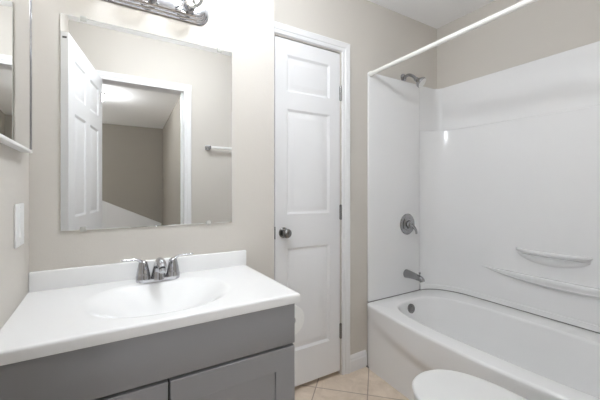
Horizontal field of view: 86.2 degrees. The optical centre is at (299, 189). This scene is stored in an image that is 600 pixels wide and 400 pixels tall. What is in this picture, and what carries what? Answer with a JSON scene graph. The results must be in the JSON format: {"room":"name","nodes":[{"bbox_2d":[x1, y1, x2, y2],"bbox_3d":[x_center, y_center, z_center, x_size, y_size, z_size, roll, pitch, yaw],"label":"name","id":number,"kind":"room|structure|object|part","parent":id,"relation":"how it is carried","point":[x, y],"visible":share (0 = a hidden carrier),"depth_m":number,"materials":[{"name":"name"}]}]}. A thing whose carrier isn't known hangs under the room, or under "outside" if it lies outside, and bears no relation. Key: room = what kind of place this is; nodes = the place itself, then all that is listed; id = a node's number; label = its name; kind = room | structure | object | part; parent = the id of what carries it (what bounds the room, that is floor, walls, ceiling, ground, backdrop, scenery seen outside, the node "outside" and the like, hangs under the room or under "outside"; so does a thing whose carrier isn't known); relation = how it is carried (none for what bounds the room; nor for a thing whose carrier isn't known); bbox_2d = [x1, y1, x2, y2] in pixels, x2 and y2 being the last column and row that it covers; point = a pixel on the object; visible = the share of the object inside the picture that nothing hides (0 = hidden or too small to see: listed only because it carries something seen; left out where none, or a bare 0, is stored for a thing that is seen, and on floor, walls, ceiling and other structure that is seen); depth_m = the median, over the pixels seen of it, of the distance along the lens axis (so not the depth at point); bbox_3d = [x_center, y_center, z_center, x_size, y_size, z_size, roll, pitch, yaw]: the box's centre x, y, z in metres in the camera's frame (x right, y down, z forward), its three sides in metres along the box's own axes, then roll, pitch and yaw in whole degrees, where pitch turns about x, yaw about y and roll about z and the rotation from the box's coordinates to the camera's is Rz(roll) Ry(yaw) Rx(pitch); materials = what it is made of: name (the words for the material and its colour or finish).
{"room":"bathroom","nodes":[
{"label":"bathroom","id":0,"kind":"room"},
{"bbox_2d":[0,143,28,329],"bbox_3d":[-0.712,-0.050,0.603,0.129,2.440,2.030,0,0,-31],"label":"wall","id":1,"kind":"structure","parent":0,"point":[14,164],"depth_m":0.94,"materials":[{"name":"beige paint"}]},
{"bbox_2d":[0,0,32,152],"bbox_3d":[-0.772,-0.475,0.852,0.028,0.710,0.458,0,0,-31],"label":"medicine cabinet","id":2,"kind":"object","parent":1,"relation":"attached to","point":[15,15],"visible":1,"depth_m":0.88,"materials":[{"name":"white plastic"}]},
{"bbox_3d":[-0.764,-0.125,0.857,0.010,0.010,0.458,0,0,-31],"label":"rail","id":3,"kind":"part","parent":2,"relation":"part of","materials":[{"name":"white plastic"}]},
{"bbox_2d":[14,203,23,248],"bbox_3d":[-0.868,0.108,0.996,0.012,0.132,0.104,0,0,-31],"label":"light switch","id":4,"kind":"object","parent":1,"relation":"attached to","point":[18,208],"visible":1,"depth_m":0.97,"materials":[{"name":"white plastic"}]},
{"bbox_2d":[29,0,273,279],"bbox_3d":[-0.659,-0.050,1.574,0.972,2.440,0.425,0,0,-31],"label":"wall","id":5,"kind":"structure","parent":0,"point":[243,28],"depth_m":1.40,"materials":[{"name":"beige paint"}]},
{"bbox_2d":[28,250,245,292],"bbox_3d":[-0.610,0.327,1.343,0.813,0.073,0.020,0,0,-31],"label":"backsplash","id":6,"kind":"structure","parent":5,"relation":"attached to","point":[44,280],"depth_m":1.25,"materials":[{"name":"white stone"}]},
{"bbox_2d":[60,13,231,231],"bbox_3d":[-0.603,-0.251,1.352,0.656,0.817,0.012,0,0,-31],"label":"wall mirror","id":7,"kind":"object","parent":5,"relation":"attached to","point":[146,118],"visible":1,"depth_m":1.32,"materials":[{"name":"clear glass"}]},
{"bbox_2d":[103,0,208,25],"bbox_3d":[-0.589,-0.797,1.276,0.490,0.110,0.157,0,0,-31],"label":"vanity light","id":8,"kind":"object","parent":5,"relation":"attached to","point":[195,12],"visible":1,"depth_m":1.36,"materials":[{"name":"silver metal"}]},
{"bbox_2d":[146,0,157,3],"bbox_3d":[-0.604,-0.797,1.301,0.060,0.060,0.038,0,0,-31],"label":"socket","id":9,"kind":"object","parent":8,"relation":"attached to","point":[147,1],"depth_m":1.31,"materials":[{"name":"silver metal"}]},
{"bbox_2d":[181,0,195,13],"bbox_3d":[-0.475,-0.797,1.379,0.060,0.060,0.038,0,0,-31],"label":"socket","id":10,"kind":"object","parent":8,"relation":"attached to","point":[185,9],"depth_m":1.38,"materials":[{"name":"silver metal"}]},
{"bbox_3d":[-0.442,-0.797,1.324,0.082,0.082,0.088,0,0,-31],"label":"bulb","id":11,"kind":"part","parent":8,"relation":"part of","materials":[{"name":"clear glass"}]},
{"bbox_2d":[295,367,408,399],"bbox_3d":[0.416,1.200,1.289,2.750,0.060,2.030,0,0,-31],"label":"floor","id":12,"kind":"structure","parent":0,"point":[361,384],"depth_m":1.89,"materials":[{"name":"beige tile"}]},
{"bbox_2d":[0,303,294,399],"bbox_3d":[-0.482,0.781,1.118,0.796,0.778,0.534,0,0,-31],"label":"vanity cabinet","id":13,"kind":"object","parent":12,"relation":"on","point":[249,356],"visible":0.7,"depth_m":0.92,"materials":[{"name":"grey paint"}]},
{"bbox_3d":[-0.539,0.803,0.814,0.379,0.523,0.019,0,0,-31],"label":"door","id":14,"kind":"part","parent":13,"relation":"part of","materials":[{"name":"grey paint"}]},
{"bbox_2d":[0,250,299,365],"bbox_3d":[-0.480,0.374,1.130,0.813,0.168,0.518,0,0,-31],"label":"countertop","id":15,"kind":"structure","parent":13,"relation":"on","point":[63,310],"depth_m":1.09,"materials":[{"name":"white stone"}]},
{"bbox_2d":[121,253,192,283],"bbox_3d":[-0.562,0.310,1.277,0.177,0.100,0.208,0,0,19],"label":"faucet","id":16,"kind":"object","parent":15,"relation":"on","point":[143,275],"visible":1,"depth_m":1.25,"materials":[{"name":"silver metal"}]},
{"bbox_3d":[-0.637,0.309,1.245,0.105,0.093,0.053,0,0,-31],"label":"handle","id":17,"kind":"part","parent":16,"relation":"part of","materials":[{"name":"silver metal"}]},
{"bbox_3d":[-0.568,0.354,1.287,0.160,0.012,0.052,0,0,-31],"label":"plate","id":18,"kind":"part","parent":16,"relation":"part of","materials":[{"name":"silver metal"}]},
{"bbox_3d":[-0.546,0.307,1.251,0.058,0.094,0.153,0,0,-31],"label":"spout","id":19,"kind":"part","parent":16,"relation":"part of","materials":[{"name":"silver metal"}]},
{"bbox_3d":[-0.499,0.309,1.329,0.105,0.093,0.053,0,0,-31],"label":"handle","id":20,"kind":"part","parent":16,"relation":"part of","materials":[{"name":"silver metal"}]},
{"bbox_3d":[-0.197,0.803,1.022,0.408,0.523,0.019,0,0,-31],"label":"door","id":21,"kind":"part","parent":13,"relation":"part of","materials":[{"name":"grey paint"}]},
{"bbox_2d":[412,369,526,399],"bbox_3d":[0.717,0.799,0.973,0.430,0.742,0.827,0,0,-31],"label":"toilet","id":22,"kind":"object","parent":12,"relation":"on","point":[439,384],"visible":1,"depth_m":1.21,"materials":[{"name":"white ceramic"}]},
{"bbox_2d":[366,289,599,399],"bbox_3d":[1.121,0.960,1.649,0.836,0.420,1.543,0,0,-31],"label":"bathtub","id":23,"kind":"object","parent":12,"relation":"on","point":[530,356],"visible":0.8,"depth_m":1.80,"materials":[{"name":"white ceramic"}]},
{"bbox_3d":[0.751,0.799,2.162,0.062,0.062,0.022,0,0,-31],"label":"overflow plate","id":24,"kind":"part","parent":23,"relation":"part of","materials":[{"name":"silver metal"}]},
{"bbox_2d":[274,0,436,374],"bbox_3d":[0.433,-0.050,2.311,1.659,2.440,0.300,0,0,-31],"label":"wall","id":25,"kind":"structure","parent":0,"point":[377,36],"depth_m":2.12,"materials":[{"name":"beige paint"}]},
{"bbox_2d":[274,36,341,386],"bbox_3d":[0.066,0.140,1.902,0.474,2.004,0.097,0,0,-31],"label":"door","id":26,"kind":"structure","parent":25,"relation":"in","point":[307,88],"depth_m":1.91,"materials":[{"name":"white paint"}]},
{"bbox_3d":[-0.076,0.242,1.791,0.053,0.053,0.054,0,0,-31],"label":"knob","id":27,"kind":"part","parent":26,"relation":"part of","materials":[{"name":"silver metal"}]},
{"bbox_2d":[274,21,349,374],"bbox_3d":[0.065,0.118,1.901,0.595,2.103,0.019,0,0,-31],"label":"door frame","id":28,"kind":"structure","parent":25,"relation":"attached to","point":[279,28],"depth_m":2.03,"materials":[{"name":"white paint"}]},
{"bbox_2d":[350,350,366,372],"bbox_3d":[0.380,1.117,2.095,0.145,0.105,0.014,0,0,-31],"label":"baseboard","id":29,"kind":"structure","parent":25,"relation":"attached to","point":[358,360],"depth_m":2.09,"materials":[{"name":"white paint"}]},
{"bbox_2d":[401,73,425,87],"bbox_3d":[0.808,-0.777,2.265,0.076,0.132,0.173,0,0,-36],"label":"sprayer","id":30,"kind":"object","parent":25,"relation":"attached to","point":[420,82],"visible":1,"depth_m":2.23,"materials":[{"name":"silver metal"}]},
{"bbox_3d":[0.783,-0.802,2.281,0.022,0.061,0.105,0,0,-36],"label":"arm","id":31,"kind":"part","parent":30,"relation":"part of","materials":[{"name":"silver metal"}]},
{"bbox_2d":[368,0,538,76],"bbox_3d":[0.863,-0.774,1.448,0.038,0.038,1.591,0,0,-30],"label":"shower rod","id":32,"kind":"object","parent":25,"relation":"attached to","point":[519,5],"visible":1,"depth_m":1.57,"materials":[{"name":"white metal"}]},
{"bbox_2d":[368,0,494,28],"bbox_3d":[0.395,-1.310,1.276,2.800,0.080,2.030,0,0,-31],"label":"ceiling","id":33,"kind":"structure","parent":0,"point":[436,14],"depth_m":2.24,"materials":[{"name":"white paint"}]},
{"bbox_2d":[437,0,599,88],"bbox_3d":[1.598,-0.050,1.832,0.165,2.440,1.730,0,0,-31],"label":"wall","id":34,"kind":"structure","parent":0,"point":[540,29],"depth_m":2.05,"materials":[{"name":"beige paint"}]},
{"bbox_2d":[367,41,599,333],"bbox_3d":[1.166,-0.019,1.674,0.738,1.536,1.550,0,0,-31],"label":"tub surround","id":35,"kind":"object","parent":34,"relation":"attached to","point":[497,174],"visible":0.97,"depth_m":2.12,"materials":[{"name":"white plastic"}]},
{"bbox_3d":[0.672,-0.021,2.272,0.516,1.533,0.016,0,0,-31],"label":"panel","id":36,"kind":"part","parent":35,"relation":"part of","materials":[{"name":"white plastic"}]},
{"bbox_2d":[400,214,417,234],"bbox_3d":[0.793,0.247,2.299,0.152,0.152,0.063,0,0,-31],"label":"shower valve","id":37,"kind":"object","parent":35,"relation":"attached to","point":[407,224],"visible":1,"depth_m":2.30,"materials":[{"name":"silver metal"}]},
{"bbox_3d":[0.803,0.267,2.298,0.074,0.098,0.051,0,0,-31],"label":"lever handle","id":38,"kind":"part","parent":37,"relation":"part of","materials":[{"name":"silver metal"}]},
{"bbox_2d":[403,269,424,282],"bbox_3d":[0.808,0.604,2.255,0.062,0.069,0.155,0,0,-31],"label":"tub spout","id":39,"kind":"object","parent":35,"relation":"attached to","point":[407,273],"visible":1,"depth_m":2.25,"materials":[{"name":"silver metal"}]},
{"bbox_3d":[1.386,-0.609,1.811,0.219,0.357,1.544,0,0,-31],"label":"panel","id":40,"kind":"part","parent":35,"relation":"part of","materials":[{"name":"white plastic"}]},
{"bbox_3d":[1.386,0.145,1.811,0.219,1.186,1.544,0,0,-31],"label":"panel","id":41,"kind":"part","parent":35,"relation":"part of","materials":[{"name":"white plastic"}]},
{"bbox_3d":[1.440,0.418,1.847,0.038,0.056,0.350,0,0,-31],"label":"soap dish","id":42,"kind":"part","parent":35,"relation":"part of","materials":[{"name":"white plastic"}]},
{"bbox_3d":[-0.091,0.522,1.320,0.088,0.024,0.161,0,0,-31],"label":"toilet paper holder","id":43,"kind":"object","parent":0,"visible":0},
{"bbox_2d":[295,305,303,333],"bbox_3d":[-0.064,0.528,1.337,0.124,0.124,0.111,0,0,-31],"label":"toilet paper roll","id":44,"kind":"object","parent":43,"relation":"on","point":[299,315],"visible":0.13,"depth_m":1.31,"materials":[{"name":"white paper"}]}
]}

